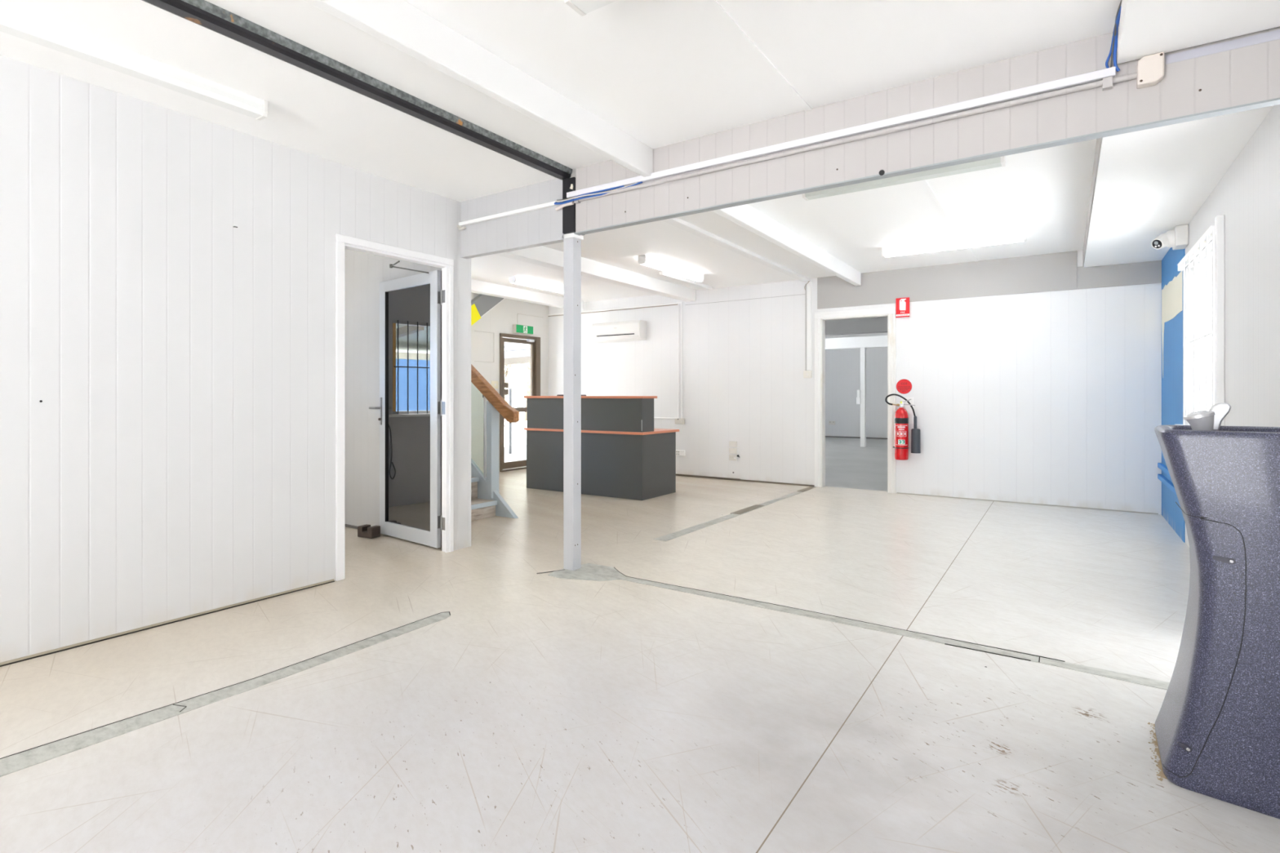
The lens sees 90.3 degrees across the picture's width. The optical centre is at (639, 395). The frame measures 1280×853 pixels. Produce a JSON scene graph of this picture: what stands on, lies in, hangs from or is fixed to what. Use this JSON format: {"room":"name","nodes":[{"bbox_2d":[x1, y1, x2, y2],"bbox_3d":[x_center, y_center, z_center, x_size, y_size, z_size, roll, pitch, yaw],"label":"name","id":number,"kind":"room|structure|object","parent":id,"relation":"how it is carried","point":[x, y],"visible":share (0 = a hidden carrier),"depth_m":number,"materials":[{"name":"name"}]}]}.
{"room":"empty commercial reception","nodes":[
{"label":"empty commercial reception","id":0,"kind":"room"},
{"bbox_2d":[0,54,471,662],"bbox_3d":[-3.119,-0.180,1.984,0.060,2.600,6.640,0,0,34],"label":"wall","id":1,"kind":"structure","parent":0,"point":[176,459],"depth_m":3.11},
{"bbox_2d":[0,578,334,666],"bbox_3d":[-3.386,1.113,1.519,0.012,0.014,5.570,0,0,34],"label":"baseboard","id":2,"kind":"structure","parent":1,"relation":"attached to","point":[126,633],"depth_m":3.07,"materials":[{"name":"beige"}]},
{"bbox_2d":[335,233,453,581],"bbox_3d":[-1.974,0.070,4.508,0.991,2.100,0.951,0,0,34],"label":"door","id":3,"kind":"structure","parent":1,"relation":"in","point":[411,407],"depth_m":4.72,"materials":[{"name":"white paint"}]},
{"bbox_2d":[457,225,466,230],"bbox_3d":[-1.295,-1.217,4.615,0.064,0.034,0.034,0,0,34],"label":"conduit","id":4,"kind":"object","parent":1,"relation":"attached to","point":[459,227],"visible":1,"depth_m":4.61,"materials":[{"name":"grey plastic"}]},
{"bbox_2d":[458,200,560,226],"bbox_3d":[-0.915,-1.244,4.372,0.954,0.025,0.022,0,0,34],"label":"cable trunking","id":5,"kind":"object","parent":1,"relation":"attached to","point":[551,203],"visible":0.87,"depth_m":4.35,"materials":[{"name":"white paint"}]},
{"bbox_2d":[460,177,564,258],"bbox_3d":[-0.884,-1.223,4.397,0.981,0.434,0.055,0,0,34],"label":"header","id":6,"kind":"object","parent":1,"relation":"attached to","point":[544,226],"visible":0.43,"depth_m":4.35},
{"bbox_2d":[345,248,441,545],"bbox_3d":[-2.184,-0.180,5.283,2.044,2.600,0.112,0,0,34],"label":"wall","id":7,"kind":"structure","parent":0,"point":[364,272],"depth_m":5.31,"materials":[{"name":"white paint"}]},
{"bbox_2d":[471,292,548,473],"bbox_3d":[-2.775,-0.180,8.365,0.100,2.600,4.560,0,0,34],"label":"wall","id":8,"kind":"structure","parent":0,"point":[485,346],"depth_m":9.26,"materials":[{"name":"white paint"}]},
{"bbox_2d":[474,330,493,362],"bbox_3d":[-2.221,-0.695,9.099,0.008,0.430,0.365,0,0,34],"label":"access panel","id":9,"kind":"object","parent":8,"relation":"attached to","point":[474,331],"visible":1,"depth_m":9.09,"materials":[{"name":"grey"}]},
{"bbox_2d":[491,381,497,388],"bbox_3d":[-2.108,-0.155,9.261,0.016,0.110,0.130,0,0,34],"label":"light switch","id":10,"kind":"object","parent":8,"relation":"attached to","point":[494,384],"visible":0.82,"depth_m":9.26,"materials":[{"name":"beige plastic"}]},
{"bbox_2d":[499,333,540,471],"bbox_3d":[-1.839,0.102,9.706,0.130,2.035,0.840,0,0,34],"label":"door","id":11,"kind":"structure","parent":8,"relation":"in","point":[535,342],"depth_m":9.63,"materials":[{"name":"brown wood"}]},
{"bbox_2d":[512,324,533,334],"bbox_3d":[-1.778,-1.002,9.696,0.082,0.125,0.370,0,0,34],"label":"exit sign","id":12,"kind":"object","parent":8,"relation":"attached to","point":[520,329],"visible":1,"depth_m":9.64,"materials":[{"name":"green plastic"}]},
{"bbox_2d":[504,404,526,462],"bbox_3d":[-2.771,1.340,13.868,100.000,0.160,100.000,0,0,34],"label":"ground","id":13,"kind":"structure","parent":0,"point":[518,433],"depth_m":17.88,"materials":[{"name":"white"}]},
{"bbox_2d":[508,388,511,453],"bbox_3d":[-2.810,0.555,13.810,0.058,1.410,0.058,0,0,34],"label":"bollard","id":14,"kind":"object","parent":13,"relation":"on","point":[509,389],"visible":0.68,"depth_m":13.79,"materials":[{"name":"grey metal"}]},
{"bbox_2d":[504,337,530,364],"bbox_3d":[-1.849,-0.497,16.017,4.050,3.514,9.400,0,0,34],"label":"carport roof","id":15,"kind":"structure","parent":13,"relation":"on","point":[514,353],"depth_m":17.11,"materials":[{"name":"grey"}]},
{"bbox_2d":[504,362,530,407],"bbox_3d":[-5.968,-1.077,27.101,3.423,4.713,3.419,0,0,34],"label":"tree","id":16,"kind":"object","parent":13,"relation":"on","point":[507,367],"visible":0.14,"depth_m":26.98,"materials":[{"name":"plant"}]},
{"bbox_2d":[505,363,530,420],"bbox_3d":[-5.651,-1.681,32.095,4.772,5.914,4.765,0,0,-31],"label":"tree","id":17,"kind":"object","parent":13,"relation":"on","point":[528,386],"visible":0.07,"depth_m":31.90,"materials":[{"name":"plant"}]},
{"bbox_2d":[0,0,1120,302],"bbox_3d":[-1.345,-1.465,3.481,7.900,0.110,11.300,0,0,34],"label":"ceiling","id":18,"kind":"structure","parent":0,"point":[663,73],"depth_m":2.97,"materials":[{"name":"white paint"}]},
{"bbox_2d":[0,3,268,120],"bbox_3d":[-2.231,-1.372,2.449,0.090,0.079,1.500,0,0,34],"label":"light","id":19,"kind":"object","parent":18,"relation":"attached to","point":[14,22],"visible":1,"depth_m":2.59,"materials":[{"name":"white paint"}]},
{"bbox_2d":[142,0,572,179],"bbox_3d":[-2.280,-1.413,1.374,0.106,0.059,6.516,0,0,34],"label":"steel beam","id":20,"kind":"structure","parent":18,"relation":"attached to","point":[203,13],"depth_m":2.79,"materials":[{"name":"black metal"}]},
{"bbox_2d":[303,0,653,177],"bbox_3d":[-1.751,-1.359,1.024,0.050,0.165,6.520,0,0,34],"label":"joist","id":21,"kind":"object","parent":18,"relation":"attached to","point":[400,24],"visible":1,"depth_m":2.64,"materials":[{"name":"white paint"}]},
{"bbox_2d":[471,279,583,310],"bbox_3d":[-2.120,-1.371,7.941,0.140,0.141,4.340,0,0,34],"label":"joist","id":22,"kind":"object","parent":18,"relation":"attached to","point":[477,286],"visible":0.24,"depth_m":8.53,"materials":[{"name":"white paint"}]},
{"bbox_2d":[509,275,563,293],"bbox_3d":[-1.214,-1.402,8.201,0.106,0.079,1.200,0,0,34],"label":"light","id":23,"kind":"object","parent":18,"relation":"attached to","point":[515,280],"visible":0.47,"depth_m":8.00,"materials":[{"name":"white paint"}]},
{"bbox_2d":[564,0,617,16],"bbox_3d":[0.265,-1.397,1.903,1.200,0.090,0.127,0,0,34],"label":"light","id":24,"kind":"object","parent":18,"relation":"attached to","point":[582,7],"visible":1,"depth_m":2.21,"materials":[{"name":"white paint"}]},
{"bbox_2d":[493,245,695,302],"bbox_3d":[-0.516,-1.363,6.895,0.150,0.156,4.380,0,0,34],"label":"joist","id":25,"kind":"object","parent":18,"relation":"attached to","point":[541,255],"visible":0.56,"depth_m":7.02,"materials":[{"name":"white paint"}]},
{"bbox_2d":[638,254,703,282],"bbox_3d":[0.370,-1.397,7.061,0.090,0.090,1.270,0,0,34],"label":"light","id":26,"kind":"object","parent":18,"relation":"attached to","point":[644,260],"visible":1,"depth_m":6.94,"materials":[{"name":"white paint"}]},
{"bbox_2d":[659,271,712,289],"bbox_3d":[0.595,-1.420,7.921,0.048,0.043,1.270,0,0,34],"label":"light","id":27,"kind":"object","parent":18,"relation":"attached to","point":[662,273],"visible":1,"depth_m":7.84,"materials":[{"name":"white paint"}]},
{"bbox_2d":[662,217,809,281],"bbox_3d":[0.825,-1.423,6.018,0.095,0.036,4.410,0,0,34],"label":"joist","id":28,"kind":"object","parent":18,"relation":"attached to","point":[677,222],"visible":0.56,"depth_m":6.03,"materials":[{"name":"white paint"}]},
{"bbox_2d":[702,0,812,111],"bbox_3d":[-0.939,-1.438,0.530,0.036,0.005,6.440,0,0,34],"label":"trim","id":29,"kind":"structure","parent":18,"relation":"attached to","point":[716,7],"depth_m":2.65,"materials":[{"name":"white"}]},
{"bbox_2d":[711,204,861,285],"bbox_3d":[1.345,-1.363,5.654,0.065,0.156,4.380,0,0,34],"label":"joist","id":30,"kind":"object","parent":18,"relation":"attached to","point":[746,216],"visible":0.56,"depth_m":5.51,"materials":[{"name":"white paint"}]},
{"bbox_2d":[801,155,1005,200],"bbox_3d":[1.629,-1.395,4.046,1.200,0.095,0.106,0,0,34],"label":"light","id":31,"kind":"object","parent":18,"relation":"attached to","point":[997,162],"visible":0.56,"depth_m":3.97,"materials":[{"name":"white paint"}]},
{"bbox_2d":[881,229,1026,257],"bbox_3d":[2.874,-1.397,5.896,1.200,0.090,0.106,0,0,34],"label":"light","id":32,"kind":"object","parent":18,"relation":"attached to","point":[1020,235],"visible":1,"depth_m":5.84,"materials":[{"name":"white paint"}]},
{"bbox_2d":[1105,0,1121,71],"bbox_3d":[1.792,-1.353,2.405,0.048,0.161,0.272,0,0,34],"label":"cable bundle","id":33,"kind":"object","parent":18,"relation":"hanging from","point":[1113,47],"visible":0.94,"depth_m":2.48,"materials":[{"name":"blue plastic"}]},
{"bbox_2d":[0,436,1279,852],"bbox_3d":[1.319,1.180,7.474,7.900,0.120,20.700,0,0,34],"label":"floor","id":34,"kind":"structure","parent":0,"point":[545,713],"depth_m":2.36,"materials":[{"name":"beige paint"}]},
{"bbox_2d":[0,611,450,777],"bbox_3d":[-2.014,1.118,1.760,0.150,0.003,3.694,0,0,34],"label":"floor strip","id":35,"kind":"object","parent":34,"relation":"on","point":[20,761],"visible":1,"depth_m":2.27,"materials":[{"name":"grey"}]},
{"bbox_2d":[357,524,380,538],"bbox_3d":[-2.148,1.077,5.052,0.155,0.085,0.090,0,0,25],"label":"block","id":36,"kind":"object","parent":34,"relation":"on","point":[366,531],"visible":1,"depth_m":5.02,"materials":[{"name":"brown"}]},
{"bbox_2d":[471,293,519,520],"bbox_3d":[-1.852,-0.158,7.188,2.741,2.556,3.415,0,0,34],"label":"staircase","id":37,"kind":"structure","parent":34,"relation":"on","point":[486,501],"depth_m":5.96,"materials":[{"name":"wood"},{"name":"blue grey paint"},{"name":"vinyl"}]},
{"bbox_2d":[562,232,583,570],"bbox_3d":[-0.435,0.040,4.122,0.102,2.160,0.095,0,0,34],"label":"post","id":38,"kind":"object","parent":34,"relation":"on","point":[571,242],"visible":1,"depth_m":4.09,"materials":[{"name":"white metal"}]},
{"bbox_2d":[562,177,585,235],"bbox_3d":[-0.430,-1.213,4.104,0.098,0.346,0.129,0,0,34],"label":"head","id":39,"kind":"structure","parent":38,"relation":"on","point":[568,184],"depth_m":4.06},
{"bbox_2d":[555,201,573,210],"bbox_3d":[-0.484,-1.210,4.070,0.153,0.032,0.028,0,0,39],"label":"stub","id":40,"kind":"object","parent":39,"relation":"attached to","point":[570,203],"visible":1,"depth_m":4.06,"materials":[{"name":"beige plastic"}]},
{"bbox_2d":[524,394,679,500],"bbox_3d":[-0.474,0.555,7.554,1.724,1.130,0.777,0,0,34],"label":"reception desk","id":41,"kind":"object","parent":34,"relation":"on","point":[624,456],"visible":0.86,"depth_m":7.11,"materials":[{"name":"charcoal laminate"},{"name":"orange-brown wood-look laminate"}]},
{"bbox_2d":[524,395,657,398],"bbox_3d":[-0.607,0.019,7.355,1.722,0.026,0.295,0,0,34],"label":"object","id":42,"kind":"structure","parent":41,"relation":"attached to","point":[525,397],"depth_m":7.07,"materials":[{"name":"orange laminate"}]},
{"bbox_2d":[524,427,679,435],"bbox_3d":[-0.474,0.406,7.554,1.724,0.027,0.777,0,0,34],"label":"countertop","id":43,"kind":"structure","parent":41,"relation":"on","point":[655,430],"depth_m":7.13,"materials":[{"name":"orange laminate"}]},
{"bbox_2d":[653,486,816,541],"bbox_3d":[1.143,1.118,6.365,0.115,0.004,3.502,0,0,35],"label":"trim","id":44,"kind":"structure","parent":34,"relation":"on","point":[664,538],"depth_m":5.78,"materials":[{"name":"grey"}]},
{"bbox_2d":[536,563,1169,689],"bbox_3d":[0.897,1.118,3.204,3.463,0.003,0.389,0,0,34],"label":"floor track","id":45,"kind":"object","parent":34,"relation":"on","point":[588,571],"depth_m":3.14,"materials":[{"name":"grey"}]},
{"bbox_2d":[860,347,866,447],"bbox_3d":[4.864,0.040,13.890,0.100,2.160,0.090,0,0,34],"label":"post","id":46,"kind":"object","parent":34,"relation":"on","point":[863,350],"visible":1,"depth_m":13.86,"materials":[{"name":"white metal"}]},
{"bbox_2d":[856,390,860,404],"bbox_3d":[4.772,0.035,13.910,0.085,0.310,0.060,0,0,34],"label":"switch box","id":47,"kind":"object","parent":46,"relation":"attached to","point":[858,398],"visible":1,"depth_m":13.88,"materials":[{"name":"white paint"}]},
{"bbox_2d":[1147,722,1168,781],"bbox_3d":[1.635,1.118,2.010,0.048,0.003,0.403,0,0,36],"label":"dirt","id":48,"kind":"object","parent":34,"relation":"on","point":[1161,774],"visible":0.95,"depth_m":1.96,"materials":[{"name":"beige"}]},
{"bbox_2d":[1154,402,1279,819],"bbox_3d":[1.828,0.571,1.846,0.523,1.098,0.526,0,0,34],"label":"fountain","id":49,"kind":"object","parent":34,"relation":"on","point":[1217,722],"visible":1,"depth_m":1.75,"materials":[{"name":"grey plastic"}]},
{"bbox_2d":[548,250,1161,514],"bbox_3d":[1.746,-0.180,8.151,7.860,2.600,0.100,0,0,34],"label":"wall","id":50,"kind":"structure","parent":0,"point":[1046,397],"depth_m":6.99,"materials":[{"name":"white paint"}]},
{"bbox_2d":[547,302,682,316],"bbox_3d":[-0.441,-1.283,9.538,2.478,0.034,0.018,0,0,34],"label":"cable trunking","id":51,"kind":"object","parent":50,"relation":"attached to","point":[676,303],"visible":1,"depth_m":9.38,"materials":[{"name":"white paint"}]},
{"bbox_2d":[591,320,646,342],"bbox_3d":[-0.314,-0.935,9.344,0.860,0.280,0.200,0,0,34],"label":"air conditioner","id":52,"kind":"object","parent":50,"relation":"attached to","point":[628,331],"visible":1,"depth_m":9.23,"materials":[{"name":"white plastic"}]},
{"bbox_2d":[653,304,680,418],"bbox_3d":[0.249,-0.463,9.072,0.748,1.614,0.022,0,0,34],"label":"conduit","id":53,"kind":"object","parent":50,"relation":"attached to","point":[678,417],"visible":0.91,"depth_m":8.88,"materials":[{"name":"white paint"}]},
{"bbox_2d":[675,418,684,423],"bbox_3d":[0.552,0.357,8.858,0.130,0.075,0.054,0,0,34],"label":"junction box","id":54,"kind":"object","parent":50,"relation":"attached to","point":[677,420],"visible":1,"depth_m":8.83,"materials":[{"name":"grey plastic"}]},
{"bbox_2d":[675,449,684,455],"bbox_3d":[0.561,0.797,8.862,0.140,0.075,0.032,0,0,34],"label":"power socket","id":55,"kind":"object","parent":50,"relation":"attached to","point":[678,452],"visible":0.87,"depth_m":8.85,"materials":[{"name":"white plastic"}]},
{"bbox_2d":[680,302,682,418],"bbox_3d":[0.579,-0.480,8.852,0.022,1.600,0.022,0,0,-34],"label":"conduit","id":56,"kind":"object","parent":50,"relation":"attached to","point":[681,303],"visible":1,"depth_m":8.84,"materials":[{"name":"white paint"}]},
{"bbox_2d":[728,448,737,453],"bbox_3d":[1.229,0.732,8.422,0.110,0.072,0.022,0,0,34],"label":"wall plate","id":57,"kind":"object","parent":50,"relation":"attached to","point":[731,451],"visible":1,"depth_m":8.41,"materials":[{"name":"white plastic"}]},
{"bbox_2d":[728,454,737,460],"bbox_3d":[1.226,0.824,8.417,0.110,0.072,0.035,0,0,34],"label":"power socket","id":58,"kind":"object","parent":57,"relation":"attached to","point":[731,457],"visible":1,"depth_m":8.42,"materials":[{"name":"white plastic"}]},
{"bbox_2d":[728,440,737,447],"bbox_3d":[1.229,0.642,8.422,0.110,0.072,0.022,0,0,34],"label":"wall plate","id":59,"kind":"object","parent":50,"relation":"attached to","point":[731,443],"visible":1,"depth_m":8.42,"materials":[{"name":"white plastic"}]},
{"bbox_2d":[684,293,804,305],"bbox_3d":[1.343,-1.254,8.357,1.720,0.004,0.004,0,0,34],"label":"trim","id":60,"kind":"structure","parent":50,"relation":"attached to","point":[802,294],"depth_m":8.36,"materials":[{"name":"grey paint"}]},
{"bbox_2d":[675,473,814,486],"bbox_3d":[1.163,1.108,8.467,2.340,0.024,0.020,0,0,34],"label":"baseboard","id":61,"kind":"structure","parent":50,"relation":"attached to","point":[684,475],"depth_m":8.37,"materials":[{"name":"brown"}]},
{"bbox_2d":[804,284,806,370],"bbox_3d":[2.054,-0.840,7.877,0.022,1.080,0.014,0,0,34],"label":"cable","id":62,"kind":"object","parent":50,"relation":"attached to","point":[805,284],"visible":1,"depth_m":7.87,"materials":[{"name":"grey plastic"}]},
{"bbox_2d":[803,370,812,377],"bbox_3d":[2.066,-0.260,7.857,0.100,0.090,0.034,0,0,34],"label":"light switch","id":63,"kind":"object","parent":50,"relation":"attached to","point":[806,374],"visible":1,"depth_m":7.84,"materials":[{"name":"white plastic"}]},
{"bbox_2d":[806,281,811,370],"bbox_3d":[2.084,-0.855,7.847,0.055,1.090,0.030,0,0,34],"label":"cable trunking","id":64,"kind":"object","parent":50,"relation":"attached to","point":[809,284],"visible":1,"depth_m":7.83,"materials":[{"name":"white paint"}]},
{"bbox_2d":[814,306,896,493],"bbox_3d":[2.563,0.052,7.595,0.943,2.135,0.138,0,0,34],"label":"door frame","id":65,"kind":"structure","parent":50,"relation":"in","point":[820,317],"depth_m":7.74,"materials":[{"name":"white paint"}]},
{"bbox_2d":[895,297,909,317],"bbox_3d":[2.985,-0.998,7.237,0.146,0.220,0.021,0,0,34],"label":"fire extinguisher sign","id":66,"kind":"object","parent":50,"relation":"attached to","point":[902,304],"visible":1,"depth_m":7.23,"materials":[{"name":"red plastic"}]},
{"bbox_2d":[884,393,920,460],"bbox_3d":[2.960,0.350,7.173,0.375,0.739,0.180,0,0,34],"label":"fire extinguisher","id":67,"kind":"object","parent":50,"relation":"attached to","point":[904,415],"visible":1,"depth_m":7.11,"materials":[{"name":"red metal"}]},
{"bbox_2d":[896,378,911,394],"bbox_3d":[3.004,-0.102,7.249,0.169,0.169,0.004,0,0,34],"label":"round sign","id":68,"kind":"object","parent":50,"relation":"attached to","point":[904,386],"visible":1,"depth_m":7.25,"materials":[{"name":"red plastic"}]},
{"bbox_2d":[920,179,977,262],"bbox_3d":[2.378,-1.438,4.989,0.036,0.005,4.420,0,0,34],"label":"trim","id":69,"kind":"structure","parent":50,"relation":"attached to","point":[924,183],"depth_m":4.98,"materials":[{"name":"white"}]},
{"bbox_2d":[817,250,1161,309],"bbox_3d":[3.536,-1.249,6.888,3.280,0.382,0.014,0,0,34],"label":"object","id":70,"kind":"structure","parent":50,"relation":"attached to","point":[1052,272],"depth_m":6.81,"materials":[{"name":"grey paint"}]},
{"bbox_2d":[897,492,1158,514],"bbox_3d":[3.909,1.115,6.645,2.330,0.010,0.006,0,0,34],"label":"baseboard","id":71,"kind":"structure","parent":50,"relation":"attached to","point":[897,492],"depth_m":6.55,"materials":[{"name":"grey"}]},
{"bbox_2d":[1083,137,1102,266],"bbox_3d":[3.163,-1.360,4.469,0.008,0.160,4.426,0,0,34],"label":"trim","id":72,"kind":"structure","parent":50,"relation":"attached to","point":[1099,141],"depth_m":4.09,"materials":[{"name":"grey paint"}]},
{"bbox_2d":[825,332,887,438],"bbox_3d":[6.978,-0.530,15.960,7.900,3.300,0.100,0,0,34],"label":"wall","id":73,"kind":"structure","parent":0,"point":[842,366],"depth_m":16.80,"materials":[{"name":"white paint"}]},
{"bbox_2d":[828,421,835,424],"bbox_3d":[5.152,0.735,17.107,0.170,0.100,0.017,0,0,34],"label":"power socket","id":74,"kind":"object","parent":73,"relation":"attached to","point":[829,422],"visible":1,"depth_m":17.10,"materials":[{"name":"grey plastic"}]},
{"bbox_2d":[825,435,887,439],"bbox_3d":[6.946,1.105,15.913,7.900,0.030,0.015,0,0,34],"label":"baseboard","id":75,"kind":"structure","parent":73,"relation":"attached to","point":[825,436],"depth_m":16.76,"materials":[{"name":"grey"}]},
{"bbox_2d":[1084,105,1273,267],"bbox_3d":[3.421,-1.354,4.304,0.605,0.172,4.438,0,0,34],"label":"ceiling","id":76,"kind":"structure","parent":0,"point":[1151,182],"depth_m":3.73,"materials":[{"name":"white paint"}]},
{"bbox_2d":[1151,224,1188,249],"bbox_3d":[4.009,-1.187,4.834,0.213,0.158,0.188,0,0,34],"label":"security camera","id":77,"kind":"object","parent":76,"relation":"attached to","point":[1177,238],"visible":1,"depth_m":4.77,"materials":[{"name":"white plastic"}]},
{"bbox_2d":[1116,0,1279,63],"bbox_3d":[0.309,-1.370,-0.375,0.590,0.140,6.518,0,0,34],"label":"ceiling","id":78,"kind":"structure","parent":0,"point":[1145,27],"depth_m":2.23,"materials":[{"name":"white paint"}]},
{"bbox_2d":[1161,104,1279,547],"bbox_3d":[1.873,-0.180,1.335,0.126,2.600,11.100,0,0,34],"label":"wall","id":79,"kind":"structure","parent":0,"point":[1247,195],"depth_m":3.26,"materials":[{"name":"white paint"}]},
{"bbox_2d":[566,66,1115,198],"bbox_3d":[0.706,-1.275,3.288,2.806,0.034,0.026,0,0,34],"label":"cable trunking","id":80,"kind":"object","parent":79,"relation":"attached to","point":[1098,75],"visible":0.94,"depth_m":3.00,"materials":[{"name":"white plastic"}]},
{"bbox_2d":[554,182,642,204],"bbox_3d":[-0.273,-1.239,3.923,0.668,0.044,0.041,0,0,34],"label":"cable bundle","id":81,"kind":"object","parent":80,"relation":"hanging from","point":[597,193],"visible":1,"depth_m":3.94,"materials":[{"name":"blue plastic"}]},
{"bbox_2d":[573,26,1279,235],"bbox_3d":[0.990,-1.234,3.143,3.360,0.411,0.058,0,0,34],"label":"header","id":82,"kind":"object","parent":79,"relation":"attached to","point":[1238,73],"visible":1,"depth_m":2.85,"materials":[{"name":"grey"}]},
{"bbox_2d":[573,72,1137,204],"bbox_3d":[0.759,-1.235,3.252,2.815,0.040,0.027,0,0,34],"label":"conduit","id":83,"kind":"object","parent":82,"relation":"attached to","point":[1106,83],"visible":0.92,"depth_m":2.94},
{"bbox_2d":[1136,52,1164,88],"bbox_3d":[1.955,-1.245,2.442,0.080,0.106,0.047,0,0,34],"label":"junction box","id":84,"kind":"object","parent":82,"relation":"attached to","point":[1149,68],"visible":1,"depth_m":2.43,"materials":[{"name":"beige plastic"}]},
{"bbox_2d":[1157,462,1177,495],"bbox_3d":[3.861,0.708,4.456,0.028,0.149,3.698,0,0,34],"label":"rails","id":85,"kind":"object","parent":79,"relation":"attached to","point":[1170,485],"visible":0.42,"depth_m":5.59,"materials":[{"name":"blue metal"}]},
{"bbox_2d":[1161,271,1182,377],"bbox_3d":[4.529,-0.579,5.435,0.002,0.838,1.250,0,0,34],"label":"trim","id":86,"kind":"structure","parent":79,"relation":"attached to","point":[1172,292],"depth_m":5.39,"materials":[{"name":"beige paint"}]},
{"bbox_2d":[1174,214,1224,426],"bbox_3d":[3.763,-0.388,4.237,0.160,1.295,1.455,0,0,34],"label":"window","id":87,"kind":"structure","parent":79,"relation":"in","point":[1215,232],"depth_m":3.96,"materials":[{"name":"white"}]},
{"bbox_3d":[1.070,-0.530,14.311,0.100,3.300,9.400,0,0,34],"label":"wall","id":88,"kind":"structure","parent":0,"visible":0},
{"bbox_2d":[825,335,887,349],"bbox_3d":[5.377,-1.160,13.560,7.900,0.240,0.130,0,0,34],"label":"beam","id":89,"kind":"structure","parent":88,"relation":"attached to","point":[877,341],"depth_m":13.91,"materials":[{"name":"white paint"}]},
{"bbox_3d":[4.398,-2.130,12.092,8.100,0.100,9.400,0,0,34],"label":"ceiling","id":90,"kind":"structure","parent":0,"visible":0},
{"bbox_2d":[825,316,887,335],"bbox_3d":[3.302,-1.540,10.449,7.900,1.080,0.150,0,0,34],"label":"beam","id":91,"kind":"structure","parent":90,"relation":"attached to","point":[878,324],"depth_m":10.25,"materials":[{"name":"grey paint"}]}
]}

